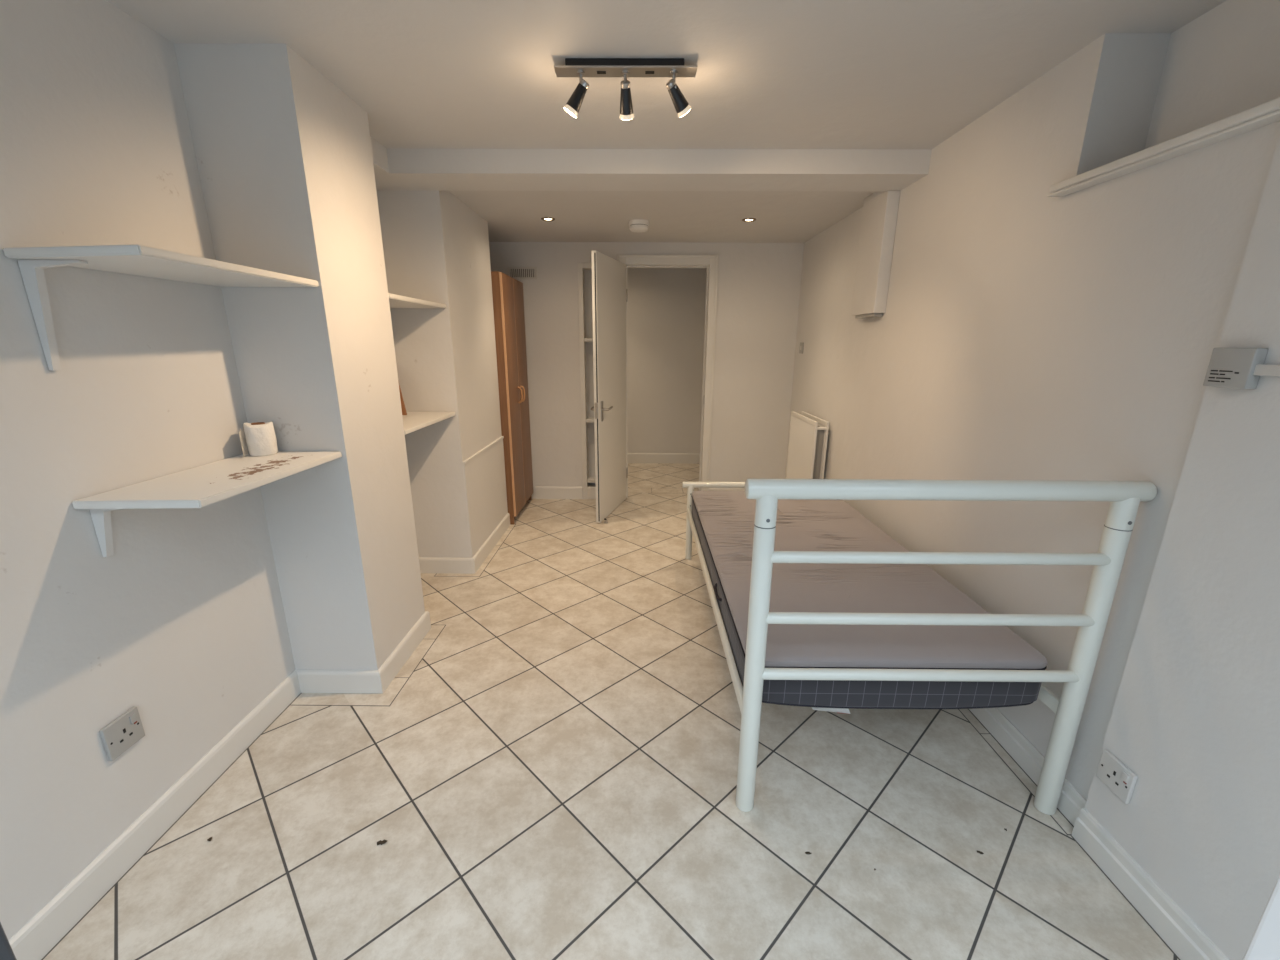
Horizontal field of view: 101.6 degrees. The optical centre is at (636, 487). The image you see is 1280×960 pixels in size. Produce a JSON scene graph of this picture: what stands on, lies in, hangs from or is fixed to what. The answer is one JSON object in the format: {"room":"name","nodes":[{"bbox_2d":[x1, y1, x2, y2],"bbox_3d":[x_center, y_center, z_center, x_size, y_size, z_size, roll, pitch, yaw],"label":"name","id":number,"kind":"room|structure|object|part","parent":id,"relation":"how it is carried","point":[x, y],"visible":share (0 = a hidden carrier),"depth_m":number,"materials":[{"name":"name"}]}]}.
{"room":"bedroom","nodes":[
{"label":"bedroom","id":0,"kind":"room"},
{"bbox_2d":[0,0,507,939],"bbox_3d":[-1.365,-0.495,2.413,0.728,2.400,4.492,0,15,0],"label":"wall","id":1,"kind":"structure","parent":0,"point":[113,131],"depth_m":1.57,"materials":[{"name":"white paint"}]},
{"bbox_2d":[99,706,144,760],"bbox_3d":[-1.371,0.658,1.395,0.014,0.096,0.096,0,15,0],"label":"wall socket","id":2,"kind":"object","parent":1,"relation":"attached to","point":[122,733],"visible":1,"depth_m":1.39,"materials":[{"name":"grey plastic"}]},
{"bbox_2d":[3,245,318,369],"bbox_3d":[-1.199,-0.466,1.431,0.341,0.260,0.652,0,15,0],"label":"shelf","id":3,"kind":"object","parent":1,"relation":"attached to","point":[139,260],"visible":1,"depth_m":1.20,"materials":[{"name":"white paint"}]},
{"bbox_2d":[72,451,341,556],"bbox_3d":[-1.213,0.031,1.585,0.317,0.161,0.618,0,15,0],"label":"shelf","id":4,"kind":"object","parent":1,"relation":"attached to","point":[201,486],"visible":0.87,"depth_m":1.41,"materials":[{"name":"white paint"}]},
{"bbox_2d":[239,422,277,455],"bbox_3d":[-1.297,-0.169,1.793,0.097,0.110,0.085,-9,18,-30],"label":"toilet roll","id":5,"kind":"object","parent":4,"relation":"on","point":[260,437],"visible":1,"depth_m":1.77,"materials":[{"name":"white paper"}]},
{"bbox_2d":[8,513,509,959],"bbox_3d":[-1.186,0.715,2.355,0.372,0.100,3.540,0,15,0],"label":"baseboard","id":6,"kind":"structure","parent":1,"relation":"attached to","point":[41,933],"depth_m":1.63,"materials":[{"name":"white wood"}]},
{"bbox_2d":[388,293,445,307],"bbox_3d":[-1.193,-0.887,2.492,0.333,0.020,0.661,0,15,0],"label":"shelf","id":7,"kind":"object","parent":1,"relation":"attached to","point":[395,301],"visible":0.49,"depth_m":2.53,"materials":[{"name":"white paint"}]},
{"bbox_2d":[402,412,455,434],"bbox_3d":[-1.195,-0.332,2.645,0.333,0.020,0.661,0,15,0],"label":"shelf","id":8,"kind":"object","parent":1,"relation":"attached to","point":[413,421],"visible":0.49,"depth_m":2.69,"materials":[{"name":"white paint"}]},
{"bbox_2d":[398,380,406,414],"bbox_3d":[-1.297,-0.528,2.829,0.117,0.256,0.112,0,15,0],"label":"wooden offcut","id":9,"kind":"object","parent":8,"relation":"on","point":[404,412],"visible":0.21,"depth_m":2.82,"materials":[{"name":"brown wood"}]},
{"bbox_2d":[370,136,931,191],"bbox_3d":[-0.016,-1.472,2.320,2.687,0.110,0.666,0,15,0],"label":"beam","id":10,"kind":"structure","parent":1,"relation":"attached to","point":[885,170],"depth_m":2.38,"materials":[{"name":"white paint"}]},
{"bbox_2d":[41,463,1179,959],"bbox_3d":[0.023,0.496,3.508,3.800,0.080,6.100,0,15,0],"label":"floor","id":11,"kind":"structure","parent":0,"point":[550,773],"depth_m":1.55,"materials":[{"name":"tile"}]},
{"bbox_2d":[377,840,386,844],"bbox_3d":[-0.722,1.007,1.480,0.029,0.003,0.017,0,15,0],"label":"leaf fragment","id":12,"kind":"object","parent":11,"relation":"on","point":[380,841],"visible":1,"depth_m":1.48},
{"bbox_2d":[491,271,532,524],"bbox_3d":[-1.202,-0.690,4.169,0.616,1.845,0.681,0,15,0],"label":"wardrobe","id":13,"kind":"object","parent":11,"relation":"on","point":[507,292],"visible":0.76,"depth_m":3.99,"materials":[{"name":"brown wood"}]},
{"bbox_3d":[-1.233,-0.602,3.850,0.560,1.845,0.018,0,15,0],"label":"panel","id":14,"kind":"part","parent":13,"relation":"part of","materials":[{"name":"brown wood"}]},
{"bbox_3d":[-0.942,-0.673,3.996,0.018,1.776,0.335,0,15,0],"label":"door","id":15,"kind":"part","parent":13,"relation":"part of","materials":[{"name":"brown wood"}]},
{"bbox_3d":[-0.914,-0.727,4.109,0.040,0.134,0.015,0,15,0],"label":"handle","id":16,"kind":"part","parent":13,"relation":"part of","materials":[{"name":"brown wood"}]},
{"bbox_3d":[-0.939,-0.763,4.322,0.018,1.776,0.335,0,15,0],"label":"door","id":17,"kind":"part","parent":13,"relation":"part of","materials":[{"name":"brown wood"}]},
{"bbox_2d":[682,479,1156,814],"bbox_3d":[0.799,0.229,2.385,1.029,1.038,1.963,0,15,0],"label":"bed","id":18,"kind":"object","parent":11,"relation":"on","point":[1124,497],"visible":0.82,"depth_m":1.41,"materials":[{"name":"white metal"}]},
{"bbox_3d":[0.344,0.228,3.384,0.043,0.505,0.043,0,15,0],"label":"post","id":19,"kind":"part","parent":18,"relation":"part of","materials":[{"name":"white metal"}]},
{"bbox_3d":[0.803,-0.014,3.314,1.022,0.039,0.039,0,15,0],"label":"rail","id":20,"kind":"part","parent":18,"relation":"part of","materials":[{"name":"white metal"}]},
{"bbox_3d":[0.337,0.412,2.445,0.040,0.063,1.886,0,15,0],"label":"rail","id":21,"kind":"part","parent":18,"relation":"part of","materials":[{"name":"white metal"}]},
{"bbox_3d":[0.335,0.496,1.475,0.055,1.003,0.055,0,15,0],"label":"post","id":22,"kind":"part","parent":18,"relation":"part of","materials":[{"name":"white metal"}]},
{"bbox_2d":[691,491,1046,713],"bbox_3d":[0.774,0.346,2.422,0.908,0.185,1.840,0,15,0],"label":"mattress","id":23,"kind":"object","parent":18,"relation":"on","point":[724,521],"visible":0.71,"depth_m":1.79,"materials":[{"name":"grey fabric"}]},
{"bbox_3d":[0.329,0.428,2.117,0.022,0.020,0.145,0,15,0],"label":"carry handle","id":24,"kind":"part","parent":23,"relation":"part of","materials":[{"name":"black fabric"}]},
{"bbox_3d":[0.794,0.007,1.336,1.025,0.053,0.053,0,15,0],"label":"rail","id":25,"kind":"part","parent":18,"relation":"part of","materials":[{"name":"white metal"}]},
{"bbox_3d":[1.249,0.417,2.438,0.040,0.063,1.886,0,15,0],"label":"rail","id":26,"kind":"part","parent":18,"relation":"part of","materials":[{"name":"white metal"}]},
{"bbox_3d":[1.253,0.501,1.468,0.055,1.003,0.055,0,15,0],"label":"post","id":27,"kind":"part","parent":18,"relation":"part of","materials":[{"name":"white metal"}]},
{"bbox_2d":[489,242,803,498],"bbox_3d":[0.040,-1.068,4.516,3.500,2.400,0.150,0,15,0],"label":"wall","id":28,"kind":"structure","parent":0,"point":[758,290],"depth_m":4.41,"materials":[{"name":"white paint"}]},
{"bbox_2d":[508,267,536,278],"bbox_3d":[-0.929,-1.747,4.254,0.235,0.094,0.009,0,15,0],"label":"air vent","id":29,"kind":"object","parent":28,"relation":"in","point":[514,272],"visible":0.94,"depth_m":4.25,"materials":[{"name":"white plastic"}]},
{"bbox_2d":[536,486,582,498],"bbox_3d":[-0.704,0.050,4.747,0.423,0.115,0.012,0,15,0],"label":"baseboard","id":30,"kind":"structure","parent":28,"relation":"attached to","point":[542,492],"depth_m":4.74,"materials":[{"name":"white wood"}]},
{"bbox_2d":[577,263,595,498],"bbox_3d":[-0.331,-0.871,4.556,0.301,1.996,0.144,0,15,0],"label":"trim","id":31,"kind":"structure","parent":28,"relation":"attached to","point":[588,492],"depth_m":4.49,"materials":[{"name":"white wood"}]},
{"bbox_2d":[584,338,592,341],"bbox_3d":[-0.324,-1.258,4.457,0.231,0.028,0.124,0,15,0],"label":"shelf","id":32,"kind":"object","parent":28,"relation":"attached to","point":[585,339],"visible":0.41,"depth_m":4.40,"materials":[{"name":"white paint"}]},
{"bbox_2d":[586,417,593,421],"bbox_3d":[-0.327,-0.599,4.639,0.231,0.028,0.124,0,15,0],"label":"shelf","id":33,"kind":"object","parent":28,"relation":"attached to","point":[589,419],"visible":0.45,"depth_m":4.58,"materials":[{"name":"white paint"}]},
{"bbox_2d":[587,476,594,482],"bbox_3d":[-0.329,-0.070,4.785,0.231,0.028,0.124,0,15,0],"label":"shelf","id":34,"kind":"object","parent":28,"relation":"attached to","point":[590,479],"visible":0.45,"depth_m":4.73,"materials":[{"name":"white paint"}]},
{"bbox_2d":[590,251,627,522],"bbox_3d":[-0.218,-0.763,4.171,0.159,1.976,0.716,3,16,11],"label":"door","id":35,"kind":"structure","parent":28,"relation":"in","point":[609,291],"depth_m":4.06,"materials":[{"name":"white wood"}]},
{"bbox_3d":[-0.259,-0.575,3.933,0.007,0.150,0.040,5,16,15],"label":"handle plate","id":36,"kind":"part","parent":35,"relation":"part of","materials":[{"name":"silver metal"}]},
{"bbox_2d":[617,255,718,499],"bbox_3d":[0.250,-0.898,4.544,0.818,2.058,0.162,0,15,0],"label":"trim","id":37,"kind":"structure","parent":28,"relation":"attached to","point":[711,262],"depth_m":4.35,"materials":[{"name":"white wood"}]},
{"bbox_2d":[709,488,744,490],"bbox_3d":[0.998,0.060,4.734,0.676,0.115,0.012,0,15,0],"label":"baseboard","id":38,"kind":"structure","parent":28,"relation":"attached to","point":[710,489],"depth_m":4.72,"materials":[{"name":"white wood"}]},
{"bbox_2d":[106,0,1226,242],"bbox_3d":[0.032,-1.762,2.885,3.500,0.297,6.100,0,15,0],"label":"ceiling","id":39,"kind":"structure","parent":0,"point":[426,74],"depth_m":1.68,"materials":[{"name":"paint"}]},
{"bbox_2d":[541,217,554,220],"bbox_3d":[-0.578,-1.750,3.408,0.092,0.007,0.092,0,15,0],"label":"recessed light","id":40,"kind":"object","parent":39,"relation":"in","point":[543,218],"visible":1,"depth_m":3.40,"materials":[{"name":"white metal"}]},
{"bbox_2d":[554,58,696,119],"bbox_3d":[-0.034,-1.265,1.672,0.443,0.145,0.107,0,15,0],"label":"track light","id":41,"kind":"object","parent":39,"relation":"attached to","point":[573,67],"visible":1,"depth_m":1.64,"materials":[{"name":"black metal"}]},
{"bbox_3d":[-0.207,-1.220,1.677,0.053,0.055,0.049,0,15,0],"label":"bulb","id":42,"kind":"part","parent":41,"relation":"part of","materials":[{"name":"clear glass"}]},
{"bbox_3d":[-0.175,-1.281,1.646,0.026,0.047,0.026,0,15,0],"label":"spot arm","id":43,"kind":"part","parent":41,"relation":"part of","materials":[{"name":"silver metal"}]},
{"bbox_3d":[-0.035,-1.281,1.645,0.026,0.047,0.026,0,15,0],"label":"spot arm","id":44,"kind":"part","parent":41,"relation":"part of","materials":[{"name":"silver metal"}]},
{"bbox_3d":[-0.034,-1.306,1.638,0.443,0.005,0.064,0,15,0],"label":"mounting plate","id":45,"kind":"part","parent":41,"relation":"part of","materials":[{"name":"silver metal"}]},
{"bbox_3d":[-0.032,-1.230,1.709,0.049,0.055,0.054,0,15,0],"label":"bulb","id":46,"kind":"part","parent":41,"relation":"part of","materials":[{"name":"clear glass"}]},
{"bbox_3d":[0.118,-1.280,1.644,0.026,0.047,0.026,0,15,0],"label":"spot arm","id":47,"kind":"part","parent":41,"relation":"part of","materials":[{"name":"silver metal"}]},
{"bbox_3d":[0.151,-1.233,1.696,0.053,0.055,0.051,0,15,0],"label":"bulb","id":48,"kind":"part","parent":41,"relation":"part of","materials":[{"name":"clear glass"}]},
{"bbox_2d":[629,219,648,231],"bbox_3d":[0.016,-1.741,3.483,0.136,0.060,0.136,0,15,0],"label":"smoke detector","id":49,"kind":"object","parent":39,"relation":"attached to","point":[636,225],"visible":1,"depth_m":3.43,"materials":[{"name":"white plastic"}]},
{"bbox_2d":[742,218,755,221],"bbox_3d":[0.736,-1.745,3.408,0.092,0.007,0.092,0,15,0],"label":"recessed light","id":50,"kind":"object","parent":39,"relation":"in","point":[745,219],"visible":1,"depth_m":3.40,"materials":[{"name":"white metal"}]},
{"bbox_2d":[628,268,706,452],"bbox_3d":[-0.098,-1.418,5.969,2.300,2.300,0.140,0,15,0],"label":"wall","id":51,"kind":"structure","parent":0,"point":[666,306],"depth_m":5.88,"materials":[{"name":"white paint"}]},
{"bbox_2d":[628,453,699,463],"bbox_3d":[-0.168,-0.347,6.185,1.870,0.120,0.014,0,15,0],"label":"baseboard","id":52,"kind":"structure","parent":51,"relation":"attached to","point":[690,458],"depth_m":6.17,"materials":[{"name":"white wood"}]},
{"bbox_2d":[785,0,1279,959],"bbox_3d":[1.532,-0.477,2.392,0.478,2.400,4.492,0,15,0],"label":"wall","id":53,"kind":"structure","parent":0,"point":[1023,333],"depth_m":1.45,"materials":[{"name":"white paint"}]},
{"bbox_2d":[799,342,803,353],"bbox_3d":[1.332,-1.127,4.219,0.014,0.086,0.086,0,15,0],"label":"light switch","id":54,"kind":"object","parent":53,"relation":"attached to","point":[801,348],"visible":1,"depth_m":4.21,"materials":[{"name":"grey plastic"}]},
{"bbox_2d":[786,411,828,478],"bbox_3d":[1.272,-0.105,3.930,0.116,0.861,0.663,0,15,0],"label":"radiator","id":55,"kind":"object","parent":53,"relation":"attached to","point":[808,437],"visible":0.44,"depth_m":3.74,"materials":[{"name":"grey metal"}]},
{"bbox_3d":[1.298,-0.234,3.894,0.015,0.592,0.595,0,15,0],"label":"panel","id":56,"kind":"part","parent":55,"relation":"part of","materials":[{"name":"white metal"}]},
{"bbox_2d":[851,191,899,317],"bbox_3d":[1.298,-1.262,2.851,0.063,0.636,0.310,0,15,0],"label":"pipe boxing","id":57,"kind":"object","parent":53,"relation":"attached to","point":[880,209],"visible":0.93,"depth_m":2.77,"materials":[{"name":"white paint"}]},
{"bbox_2d":[969,708,1228,959],"bbox_3d":[1.295,0.635,2.685,0.045,0.098,4.262,0,15,0],"label":"baseboard","id":58,"kind":"structure","parent":53,"relation":"attached to","point":[1179,932],"depth_m":1.38,"materials":[{"name":"white wood"}]},
{"bbox_2d":[1096,749,1137,803],"bbox_3d":[1.269,0.765,1.383,0.014,0.088,0.094,0,15,0],"label":"wall socket","id":59,"kind":"object","parent":53,"relation":"attached to","point":[1111,771],"visible":1,"depth_m":1.38,"materials":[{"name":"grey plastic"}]},
{"bbox_2d":[1047,97,1279,196],"bbox_3d":[1.379,-0.715,0.890,0.236,0.028,1.520,0,15,0],"label":"shelf","id":60,"kind":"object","parent":53,"relation":"attached to","point":[1267,113],"depth_m":1.23,"materials":[{"name":"white wood"}]},
{"bbox_2d":[1203,348,1267,388],"bbox_3d":[1.268,-0.253,1.107,0.026,0.082,0.085,0,15,0],"label":"thermostat","id":61,"kind":"object","parent":53,"relation":"attached to","point":[1228,367],"visible":1,"depth_m":1.10,"materials":[{"name":"grey plastic"}]},
{"bbox_2d":[1253,364,1279,376],"bbox_3d":[1.269,-0.142,0.711,0.017,0.022,0.768,0,15,0],"label":"cable trunking","id":62,"kind":"object","parent":53,"relation":"attached to","point":[1260,369],"visible":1,"depth_m":1.05,"materials":[{"name":"grey plastic"}]},
{"bbox_3d":[0.006,-0.891,0.014,3.500,0.350,0.100,0,15,0],"label":"wall","id":63,"kind":"structure","parent":0,"visible":0},
{"bbox_2d":[0,922,16,959],"bbox_3d":[-0.941,0.258,0.349,0.887,2.050,0.080,0,15,0],"label":"window","id":64,"kind":"structure","parent":63,"relation":"in","point":[6,952],"depth_m":0.41,"materials":[{"name":"grey"}]},
{"bbox_2d":[1243,875,1279,959],"bbox_3d":[0.873,0.269,0.336,0.800,2.050,0.080,0,15,0],"label":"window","id":65,"kind":"structure","parent":63,"relation":"in","point":[1264,944],"depth_m":0.39,"materials":[{"name":"white"}]}
]}

